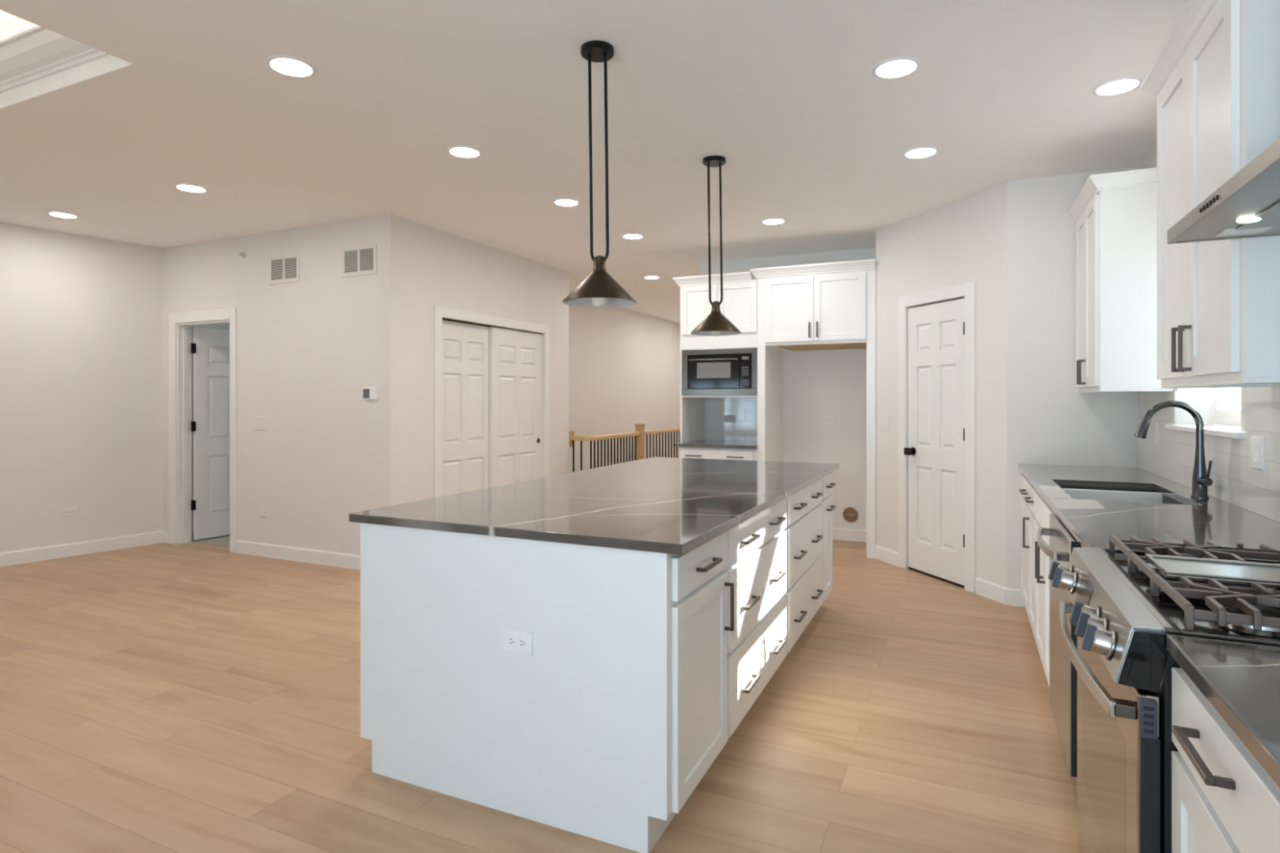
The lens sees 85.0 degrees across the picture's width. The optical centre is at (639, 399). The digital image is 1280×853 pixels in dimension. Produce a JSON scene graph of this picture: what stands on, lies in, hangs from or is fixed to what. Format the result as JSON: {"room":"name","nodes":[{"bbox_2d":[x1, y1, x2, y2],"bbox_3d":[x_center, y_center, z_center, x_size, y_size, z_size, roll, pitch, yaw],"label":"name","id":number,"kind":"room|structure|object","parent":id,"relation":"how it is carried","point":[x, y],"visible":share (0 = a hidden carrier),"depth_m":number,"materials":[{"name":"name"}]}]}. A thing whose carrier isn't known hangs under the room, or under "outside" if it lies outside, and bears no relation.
{"room":"kitchen","nodes":[
{"label":"kitchen","id":0,"kind":"room"},
{"bbox_2d":[0,222,163,552],"bbox_3d":[-6.540,-0.042,3.522,0.118,2.730,7.269,0,0,35],"label":"wall","id":1,"kind":"structure","parent":0,"point":[82,316],"depth_m":5.95,"materials":[{"name":"paint"}]},
{"bbox_2d":[61,506,77,516],"bbox_3d":[-4.816,0.948,5.897,0.008,0.072,0.114,0,0,35],"label":"wall outlet","id":2,"kind":"object","parent":1,"relation":"attached to","point":[66,512],"visible":1,"depth_m":5.89,"materials":[{"name":"white plastic"}]},
{"bbox_2d":[0,530,168,566],"bbox_3d":[-6.440,1.269,3.550,0.101,0.108,7.144,0,0,35],"label":"baseboard","id":3,"kind":"structure","parent":1,"relation":"attached to","point":[25,556],"depth_m":5.95,"materials":[{"name":"paint"}]},
{"bbox_2d":[191,324,229,533],"bbox_3d":[-2.904,-0.042,7.822,2.100,2.730,3.480,0,0,25],"label":"wall","id":4,"kind":"structure","parent":0,"point":[224,326],"depth_m":6.84,"materials":[{"name":"paint"}]},
{"bbox_2d":[191,327,229,539],"bbox_3d":[-3.946,0.316,6.790,0.057,1.975,0.770,0,0,33],"label":"door","id":5,"kind":"structure","parent":4,"relation":"in","point":[210,348],"depth_m":6.61,"materials":[{"name":"paint"}]},
{"bbox_2d":[163,214,401,555],"bbox_3d":[-3.188,-0.042,5.970,2.900,2.730,0.120,0,0,25],"label":"wall","id":6,"kind":"structure","parent":0,"point":[308,348],"depth_m":5.68,"materials":[{"name":"paint"}]},
{"bbox_2d":[168,307,236,552],"bbox_3d":[-3.884,0.266,6.287,0.920,2.115,0.141,0,0,25],"label":"door frame","id":7,"kind":"structure","parent":6,"relation":"attached to","point":[225,316],"depth_m":6.39,"materials":[{"name":"paint"}]},
{"bbox_2d":[239,252,246,257],"bbox_3d":[-3.412,-1.243,5.983,0.052,0.052,0.045,0,0,25],"label":"wall sensor","id":8,"kind":"object","parent":6,"relation":"attached to","point":[243,255],"visible":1,"depth_m":5.99,"materials":[{"name":"white plastic"}]},
{"bbox_2d":[254,417,267,431],"bbox_3d":[-3.206,0.203,5.908,0.164,0.115,0.009,0,0,25],"label":"light switch","id":9,"kind":"object","parent":6,"relation":"attached to","point":[260,423],"visible":1,"depth_m":5.90,"materials":[{"name":"white plastic"}]},
{"bbox_2d":[258,507,268,517],"bbox_3d":[-3.178,0.953,5.896,0.114,0.072,0.008,0,0,25],"label":"wall outlet","id":10,"kind":"object","parent":6,"relation":"attached to","point":[262,512],"visible":1,"depth_m":5.89,"materials":[{"name":"white plastic"}]},
{"bbox_2d":[268,253,299,284],"bbox_3d":[-2.953,-1.082,5.792,0.360,0.226,0.007,0,0,25],"label":"air vent","id":11,"kind":"object","parent":6,"relation":"in","point":[282,268],"visible":1,"depth_m":5.79,"materials":[{"name":"metal"}]},
{"bbox_2d":[235,540,359,569],"bbox_3d":[-2.586,1.269,5.886,1.764,0.108,0.500,0,0,25],"label":"baseboard","id":12,"kind":"structure","parent":6,"relation":"attached to","point":[285,553],"depth_m":5.70,"materials":[{"name":"paint"}]},
{"bbox_2d":[342,244,376,276],"bbox_3d":[-2.188,-1.081,5.438,0.360,0.226,0.007,0,0,25],"label":"air vent","id":13,"kind":"object","parent":6,"relation":"in","point":[362,260],"visible":1,"depth_m":5.43,"materials":[{"name":"metal"}]},
{"bbox_2d":[362,386,377,399],"bbox_3d":[-2.080,-0.047,5.379,0.142,0.095,0.023,0,0,25],"label":"thermostat","id":14,"kind":"object","parent":6,"relation":"attached to","point":[368,393],"visible":1,"depth_m":5.36,"materials":[{"name":"white plastic"}]},
{"bbox_2d":[401,217,568,503],"bbox_3d":[-1.678,-0.042,6.732,0.800,2.730,2.530,0,0,25],"label":"wall","id":15,"kind":"structure","parent":0,"point":[439,268],"depth_m":5.96,"materials":[{"name":"paint"}]},
{"bbox_2d":[434,305,550,497],"bbox_3d":[-1.318,0.275,6.538,0.016,2.097,1.759,0,0,25],"label":"door frame","id":16,"kind":"structure","parent":15,"relation":"attached to","point":[440,312],"depth_m":5.89,"materials":[{"name":"paint"}]},
{"bbox_2d":[442,317,542,333],"bbox_3d":[-1.387,-0.685,6.570,0.085,0.005,1.589,0,0,25],"label":"door track","id":17,"kind":"object","parent":15,"relation":"attached to","point":[446,319],"visible":0.57,"depth_m":6.35,"materials":[{"name":"black metal"}]},
{"bbox_2d":[442,320,489,496],"bbox_3d":[-1.569,0.316,6.208,0.038,1.990,0.770,0,0,25],"label":"door","id":18,"kind":"structure","parent":17,"relation":"hanging from","point":[465,346],"depth_m":6.22,"materials":[{"name":"paint"}]},
{"bbox_2d":[489,326,542,487],"bbox_3d":[-1.210,0.316,6.893,0.038,1.990,0.846,0,0,25],"label":"door","id":19,"kind":"structure","parent":17,"relation":"hanging from","point":[515,356],"depth_m":6.85,"materials":[{"name":"paint"}]},
{"bbox_2d":[0,533,1078,852],"bbox_3d":[-1.328,1.380,5.573,9.310,0.126,15.240,0,0,25],"label":"floor","id":20,"kind":"structure","parent":0,"point":[190,697],"depth_m":2.79,"materials":[{"name":"brown wood"}]},
{"bbox_2d":[360,523,669,852],"bbox_3d":[-0.458,0.881,2.261,1.189,0.884,0.020,0,0,25],"label":"island end panel","id":21,"kind":"object","parent":20,"relation":"on","point":[572,735],"visible":0.87,"depth_m":2.21,"materials":[{"name":"paint"}]},
{"bbox_2d":[502,627,533,655],"bbox_3d":[-0.389,0.768,2.214,0.114,0.072,0.008,0,0,25],"label":"wall outlet","id":22,"kind":"object","parent":21,"relation":"attached to","point":[513,641],"visible":1,"depth_m":2.21,"materials":[{"name":"white plastic"}]},
{"bbox_2d":[506,635,515,646],"bbox_3d":[-0.408,0.768,2.220,0.033,0.033,0.003,0,0,25],"label":"receptacle","id":23,"kind":"object","parent":22,"relation":"attached to","point":[511,640],"depth_m":2.22,"materials":[{"name":"white plastic"}]},
{"bbox_2d":[517,637,526,648],"bbox_3d":[-0.372,0.768,2.204,0.033,0.033,0.003,0,0,25],"label":"receptacle","id":24,"kind":"object","parent":22,"relation":"attached to","point":[522,642],"depth_m":2.20,"materials":[{"name":"white plastic"}]},
{"bbox_2d":[568,423,679,471],"bbox_3d":[0.237,0.815,9.628,0.315,1.017,4.325,0,0,25],"label":"stair railing","id":25,"kind":"object","parent":20,"relation":"on","point":[639,434],"visible":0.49,"depth_m":8.52,"materials":[{"name":"brown wood"}]},
{"bbox_2d":[650,530,733,850],"bbox_3d":[-0.316,0.881,2.485,1.220,0.884,0.506,0,0,25],"label":"base cabinet","id":26,"kind":"object","parent":20,"relation":"on","point":[699,584],"visible":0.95,"depth_m":2.19,"materials":[{"name":"paint"}]},
{"bbox_2d":[679,446,757,460],"bbox_3d":[0.838,0.881,6.677,0.749,0.884,0.735,0,0,25],"label":"base cabinet","id":27,"kind":"object","parent":20,"relation":"on","point":[684,452],"visible":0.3,"depth_m":6.37,"materials":[{"name":"paint"}]},
{"bbox_2d":[675,439,757,448],"bbox_3d":[0.829,0.424,6.687,0.774,0.030,0.724,0,0,25],"label":"countertop","id":28,"kind":"structure","parent":27,"relation":"on","point":[737,444],"depth_m":6.48,"materials":[{"name":"grey stone"}]},
{"bbox_2d":[672,271,757,443],"bbox_3d":[0.820,-0.368,6.701,0.801,1.554,0.706,0,0,25],"label":"cabinet","id":29,"kind":"object","parent":28,"relation":"on","point":[739,304],"visible":0.77,"depth_m":6.45,"materials":[{"name":"paint"}]},
{"bbox_2d":[681,347,757,395],"bbox_3d":[0.812,-0.253,6.598,0.726,0.427,0.432,0,0,25],"label":"microwave","id":30,"kind":"object","parent":29,"relation":"in","point":[714,371],"visible":1,"depth_m":6.40,"materials":[{"name":"metal"}]},
{"bbox_2d":[682,395,757,397],"bbox_3d":[0.864,-0.030,6.710,0.729,0.017,0.654,0,0,25],"label":"shelf","id":31,"kind":"object","parent":29,"relation":"attached to","point":[683,396],"depth_m":6.41,"materials":[{"name":"paint"}]},
{"bbox_2d":[724,497,786,739],"bbox_3d":[-0.020,0.881,3.125,1.220,0.884,0.904,0,0,25],"label":"base cabinet","id":32,"kind":"object","parent":20,"relation":"on","point":[756,567],"visible":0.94,"depth_m":2.80,"materials":[{"name":"paint"}]},
{"bbox_2d":[348,457,839,555],"bbox_3d":[0.113,0.424,3.482,1.287,0.030,2.741,0,0,25],"label":"countertop","id":33,"kind":"structure","parent":32,"relation":"on","point":[670,505],"depth_m":2.76,"materials":[{"name":"grey stone"}]},
{"bbox_2d":[783,478,822,654],"bbox_3d":[0.361,0.881,3.948,1.220,0.884,0.910,0,0,25],"label":"base cabinet","id":34,"kind":"object","parent":20,"relation":"on","point":[803,529],"visible":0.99,"depth_m":3.63,"materials":[{"name":"paint"}]},
{"bbox_2d":[750,258,875,558],"bbox_3d":[1.613,0.080,6.321,1.059,2.486,0.731,0,0,25],"label":"refrigerator surround","id":35,"kind":"object","parent":20,"relation":"on","point":[831,305],"visible":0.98,"depth_m":6.03,"materials":[{"name":"paint"}]},
{"bbox_2d":[819,472,835,602],"bbox_3d":[0.629,0.881,4.527,1.220,0.884,0.365,0,0,25],"label":"base cabinet","id":36,"kind":"object","parent":20,"relation":"on","point":[828,485],"visible":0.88,"depth_m":4.29,"materials":[{"name":"paint"}]},
{"bbox_2d":[1019,473,1031,617],"bbox_3d":[2.554,0.881,4.024,0.668,0.884,0.709,0,0,25],"label":"base cabinet","id":37,"kind":"object","parent":20,"relation":"on","point":[1024,482],"visible":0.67,"depth_m":4.12,"materials":[{"name":"paint"}]},
{"bbox_2d":[1037,513,1082,777],"bbox_3d":[1.735,0.883,2.350,0.688,0.880,0.583,0,0,25],"label":"dishwasher","id":38,"kind":"object","parent":20,"relation":"on","point":[1063,673],"visible":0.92,"depth_m":2.37,"materials":[{"name":"metal"}]},
{"bbox_2d":[1022,484,1157,639],"bbox_3d":[2.327,0.881,3.534,0.668,0.884,0.370,0,0,25],"label":"base cabinet","id":39,"kind":"object","parent":20,"relation":"on","point":[1031,500],"visible":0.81,"depth_m":3.72,"materials":[{"name":"paint"}]},
{"bbox_2d":[1035,488,1162,688],"bbox_3d":[2.073,0.881,2.984,0.668,0.884,0.843,0,0,25],"label":"base cabinet","id":40,"kind":"object","parent":20,"relation":"on","point":[1042,510],"visible":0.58,"depth_m":3.27,"materials":[{"name":"paint"}]},
{"bbox_2d":[1018,463,1279,550],"bbox_3d":[2.124,0.424,3.062,0.640,0.030,2.816,0,0,25],"label":"countertop","id":41,"kind":"structure","parent":40,"relation":"on","point":[1091,522],"depth_m":2.52,"materials":[{"name":"grey stone"}]},
{"bbox_2d":[1058,485,1183,504],"bbox_3d":[2.144,0.543,3.140,0.450,0.206,0.800,0,0,25],"label":"sink","id":42,"kind":"object","parent":41,"relation":"in","point":[1166,500],"visible":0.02,"depth_m":3.45,"materials":[{"name":"metal"}]},
{"bbox_2d":[1134,400,1213,498],"bbox_3d":[2.231,0.206,2.930,0.261,0.405,0.107,0,0,25],"label":"kitchen faucet","id":43,"kind":"object","parent":41,"relation":"on","point":[1201,479],"visible":1,"depth_m":2.90,"materials":[{"name":"black metal"}]},
{"bbox_2d":[1048,533,1279,852],"bbox_3d":[1.310,0.841,1.464,0.730,0.964,0.761,0,0,25],"label":"gas range","id":44,"kind":"object","parent":20,"relation":"on","point":[1126,600],"visible":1,"depth_m":1.39,"materials":[{"name":"metal"}]},
{"bbox_2d":[1093,546,1279,647],"bbox_3d":[1.362,0.415,1.441,0.618,0.025,0.758,0,0,25],"label":"cooktop","id":45,"kind":"object","parent":44,"relation":"in","point":[1166,616],"depth_m":1.35,"materials":[{"name":"metal"}]},
{"bbox_2d":[1171,667,1279,852],"bbox_3d":[1.009,0.881,0.686,0.668,0.884,0.893,0,0,25],"label":"base cabinet","id":46,"kind":"object","parent":20,"relation":"on","point":[1223,800],"visible":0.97,"depth_m":1.00,"materials":[{"name":"paint"}]},
{"bbox_2d":[1166,634,1279,789],"bbox_3d":[0.821,0.424,0.245,0.640,0.030,1.855,0,0,25],"label":"countertop","id":47,"kind":"structure","parent":46,"relation":"on","point":[1241,681],"depth_m":1.01,"materials":[{"name":"grey stone"}]},
{"bbox_2d":[0,0,1188,323],"bbox_3d":[-1.328,-1.467,5.573,9.310,0.120,15.240,0,0,25],"label":"ceiling","id":48,"kind":"structure","parent":0,"point":[788,92],"depth_m":3.45,"materials":[{"name":"paint"}]},
{"bbox_2d":[0,9,37,40],"bbox_3d":[-4.403,-1.727,1.742,3.345,0.400,4.265,0,0,25],"label":"ceiling","id":49,"kind":"structure","parent":48,"relation":"attached to","point":[10,24],"depth_m":3.33,"materials":[{"name":"paint"}]},
{"bbox_2d":[0,25,110,93],"bbox_3d":[-4.403,-1.557,1.742,3.145,0.150,4.065,0,0,25],"label":"trim","id":50,"kind":"structure","parent":49,"relation":"attached to","point":[37,52],"depth_m":3.13,"materials":[{"name":"paint"}]},
{"bbox_2d":[46,211,79,218],"bbox_3d":[-4.389,-1.404,5.314,0.194,0.006,0.194,0,0,25],"label":"recessed light","id":51,"kind":"object","parent":48,"relation":"in","point":[58,214],"visible":1,"depth_m":5.31,"materials":[{"name":"white plastic"}]},
{"bbox_2d":[173,183,208,192],"bbox_3d":[-2.982,-1.404,4.641,0.194,0.006,0.194,0,0,25],"label":"recessed light","id":52,"kind":"object","parent":48,"relation":"in","point":[184,187],"visible":1,"depth_m":4.64,"materials":[{"name":"white plastic"}]},
{"bbox_2d":[265,54,316,77],"bbox_3d":[-1.471,-1.404,2.948,0.194,0.006,0.194,0,0,25],"label":"recessed light","id":53,"kind":"object","parent":48,"relation":"in","point":[287,65],"visible":1,"depth_m":2.94,"materials":[{"name":"white plastic"}]},
{"bbox_2d":[446,145,482,158],"bbox_3d":[-0.995,-1.404,3.962,0.194,0.006,0.194,0,0,25],"label":"recessed light","id":54,"kind":"object","parent":48,"relation":"in","point":[460,151],"visible":1,"depth_m":3.95,"materials":[{"name":"white plastic"}]},
{"bbox_2d":[552,198,580,206],"bbox_3d":[-0.524,-1.404,4.976,0.194,0.006,0.194,0,0,25],"label":"recessed light","id":55,"kind":"object","parent":48,"relation":"in","point":[560,202],"visible":1,"depth_m":4.96,"materials":[{"name":"white plastic"}]},
{"bbox_2d":[562,40,636,307],"bbox_3d":[-0.162,-0.889,2.796,0.296,1.036,0.296,0,0,25],"label":"pendant light","id":56,"kind":"object","parent":48,"relation":"hanging from","point":[599,289],"visible":1,"depth_m":2.78,"materials":[{"name":"brown metal"}]},
{"bbox_2d":[621,233,644,239],"bbox_3d":[-0.061,-1.404,6.009,0.194,0.006,0.194,0,0,25],"label":"recessed light","id":57,"kind":"object","parent":48,"relation":"in","point":[628,236],"visible":1,"depth_m":6.00,"materials":[{"name":"white plastic"}]},
{"bbox_2d":[643,275,660,279],"bbox_3d":[0.135,-1.404,8.025,0.194,0.006,0.194,0,0,25],"label":"recessed light","id":58,"kind":"object","parent":48,"relation":"in","point":[645,277],"visible":1,"depth_m":8.00,"materials":[{"name":"white plastic"}]},
{"bbox_2d":[690,155,741,336],"bbox_3d":[0.444,-0.889,4.086,0.296,1.036,0.296,0,0,25],"label":"pendant light","id":59,"kind":"object","parent":48,"relation":"hanging from","point":[715,324],"visible":1,"depth_m":4.07,"materials":[{"name":"brown metal"}]},
{"bbox_2d":[760,217,786,224],"bbox_3d":[1.052,-1.404,5.504,0.194,0.006,0.194,0,0,25],"label":"recessed light","id":60,"kind":"object","parent":48,"relation":"in","point":[771,220],"visible":1,"depth_m":5.50,"materials":[{"name":"white plastic"}]},
{"bbox_2d":[871,56,920,79],"bbox_3d":[1.086,-1.404,2.961,0.194,0.006,0.194,0,0,25],"label":"recessed light","id":61,"kind":"object","parent":48,"relation":"in","point":[903,66],"visible":1,"depth_m":2.95,"materials":[{"name":"white plastic"}]},
{"bbox_2d":[902,146,938,159],"bbox_3d":[1.596,-1.404,3.974,0.194,0.006,0.194,0,0,25],"label":"recessed light","id":62,"kind":"object","parent":48,"relation":"in","point":[922,152],"visible":1,"depth_m":3.96,"materials":[{"name":"white plastic"}]},
{"bbox_2d":[1091,75,1143,96],"bbox_3d":[2.143,-1.404,3.135,0.194,0.006,0.194,0,0,25],"label":"recessed light","id":63,"kind":"object","parent":48,"relation":"in","point":[1117,86],"visible":0.96,"depth_m":3.13,"materials":[{"name":"white plastic"}]},
{"bbox_2d":[568,305,679,472],"bbox_3d":[-0.977,-0.042,9.344,0.120,2.730,7.860,0,0,25],"label":"wall","id":64,"kind":"structure","parent":0,"point":[624,363],"depth_m":10.68,"materials":[{"name":"paint"}]},
{"bbox_2d":[679,323,679,426],"bbox_3d":[1.797,-0.042,12.457,2.540,2.730,0.120,0,0,25],"label":"wall","id":65,"kind":"structure","parent":0,"point":[679,323],"depth_m":12.89,"materials":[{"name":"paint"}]},
{"bbox_2d":[700,247,875,530],"bbox_3d":[3.335,-0.042,8.803,3.560,2.730,5.220,0,0,25],"label":"wall","id":66,"kind":"structure","parent":0,"point":[817,384],"depth_m":6.64,"materials":[{"name":"paint"}]},
{"bbox_2d":[705,397,757,440],"bbox_3d":[0.999,0.194,7.002,0.729,0.430,0.010,0,0,25],"label":"tile","id":67,"kind":"structure","parent":66,"relation":"attached to","point":[744,410],"depth_m":7.03,"materials":[{"name":"grey tile"}]},
{"bbox_2d":[724,415,735,422],"bbox_3d":[0.903,0.193,7.037,0.114,0.072,0.008,0,0,25],"label":"wall outlet","id":68,"kind":"object","parent":67,"relation":"attached to","point":[726,418],"visible":1,"depth_m":7.03,"materials":[{"name":"white plastic"}]},
{"bbox_2d":[823,416,835,423],"bbox_3d":[1.800,0.193,6.633,0.114,0.072,0.008,0,0,25],"label":"wall outlet","id":69,"kind":"object","parent":66,"relation":"attached to","point":[827,420],"visible":1,"depth_m":6.63,"materials":[{"name":"white plastic"}]},
{"bbox_2d":[832,528,866,542],"bbox_3d":[1.791,1.269,6.634,0.850,0.108,0.014,0,0,25],"label":"baseboard","id":70,"kind":"structure","parent":66,"relation":"attached to","point":[841,534],"depth_m":6.55,"materials":[{"name":"paint"}]},
{"bbox_2d":[843,506,857,522],"bbox_3d":[1.974,1.078,6.548,0.140,0.140,0.034,0,0,25],"label":"water valve box","id":71,"kind":"object","parent":66,"relation":"attached to","point":[850,514],"visible":1,"depth_m":6.55,"materials":[{"name":"brown plastic"}]},
{"bbox_2d":[875,182,1006,586],"bbox_3d":[2.223,-0.042,5.188,0.110,2.730,1.364,0,0,-17],"label":"wall","id":72,"kind":"structure","parent":0,"point":[962,241],"depth_m":4.87,"materials":[{"name":"paint"}]},
{"bbox_2d":[874,545,897,566],"bbox_3d":[2.006,1.269,5.675,0.014,0.108,0.306,0,0,-17],"label":"baseboard","id":73,"kind":"structure","parent":72,"relation":"attached to","point":[886,555],"depth_m":5.67,"materials":[{"name":"paint"}]},
{"bbox_2d":[884,416,890,431],"bbox_3d":[2.010,0.193,5.670,0.009,0.115,0.072,0,0,-17],"label":"light switch","id":74,"kind":"object","parent":72,"relation":"attached to","point":[887,419],"visible":1,"depth_m":5.66,"materials":[{"name":"white plastic"}]},
{"bbox_2d":[903,297,964,588],"bbox_3d":[2.195,0.306,5.156,0.162,2.032,0.621,0,0,-17],"label":"door","id":75,"kind":"structure","parent":72,"relation":"in","point":[935,451],"depth_m":5.15,"materials":[{"name":"paint"}]},
{"bbox_2d":[897,281,975,593],"bbox_3d":[2.168,0.258,5.152,0.016,2.130,0.792,0,0,-17],"label":"door frame","id":76,"kind":"structure","parent":72,"relation":"attached to","point":[967,291],"depth_m":4.84,"materials":[{"name":"paint"}]},
{"bbox_2d":[975,577,1025,607],"bbox_3d":[2.353,1.269,4.578,0.095,0.108,0.379,0,0,-31],"label":"baseboard","id":77,"kind":"structure","parent":72,"relation":"attached to","point":[1008,597],"depth_m":4.55,"materials":[{"name":"paint"}]},
{"bbox_2d":[1006,165,1139,589],"bbox_3d":[2.774,-0.042,4.369,0.854,2.730,0.100,0,0,25],"label":"wall","id":78,"kind":"structure","parent":0,"point":[1049,421],"depth_m":4.41,"materials":[{"name":"paint"}]},
{"bbox_2d":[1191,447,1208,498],"bbox_3d":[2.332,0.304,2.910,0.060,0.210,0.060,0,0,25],"label":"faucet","id":79,"kind":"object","parent":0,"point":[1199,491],"depth_m":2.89,"materials":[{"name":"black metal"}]},
{"bbox_2d":[1137,143,1279,522],"bbox_3d":[1.729,-0.042,1.283,0.155,2.730,9.780,0,0,25],"label":"wall","id":80,"kind":"structure","parent":0,"point":[1235,482],"depth_m":2.86,"materials":[{"name":"white tile"}]},
{"bbox_2d":[1068,167,1173,392],"bbox_3d":[2.668,-0.603,3.912,0.366,1.122,0.816,0,0,25],"label":"upper cabinet","id":81,"kind":"object","parent":80,"relation":"attached to","point":[1114,214],"visible":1,"depth_m":3.61,"materials":[{"name":"paint"}]},
{"bbox_2d":[1154,423,1159,445],"bbox_3d":[2.792,0.188,3.776,0.009,0.115,0.072,0,0,25],"label":"light switch","id":82,"kind":"object","parent":80,"relation":"attached to","point":[1156,425],"visible":1,"depth_m":3.76,"materials":[{"name":"white plastic"}]},
{"bbox_2d":[1164,387,1244,439],"bbox_3d":[2.549,-0.290,3.029,0.232,0.874,1.021,0,0,25],"label":"window","id":83,"kind":"structure","parent":80,"relation":"in","point":[1223,415],"depth_m":3.25,"materials":[{"name":"paint"}]},
{"bbox_2d":[1140,0,1279,387],"bbox_3d":[1.825,-0.603,2.089,0.366,1.122,0.929,0,0,25],"label":"upper cabinet","id":84,"kind":"object","parent":80,"relation":"attached to","point":[1214,81],"visible":0.98,"depth_m":1.97,"materials":[{"name":"paint"}]},
{"bbox_2d":[1167,137,1279,244],"bbox_3d":[1.442,-0.905,1.397,0.479,1.002,0.746,0,0,25],"label":"range hood","id":85,"kind":"object","parent":80,"relation":"attached to","point":[1247,205],"visible":1,"depth_m":1.51,"materials":[{"name":"metal"}]},
{"bbox_2d":[1250,435,1264,471],"bbox_3d":[2.195,0.190,2.486,0.010,0.116,0.114,0,0,25],"label":"light switch","id":86,"kind":"object","parent":80,"relation":"attached to","point":[1257,443],"visible":1,"depth_m":2.47,"materials":[{"name":"white plastic"}]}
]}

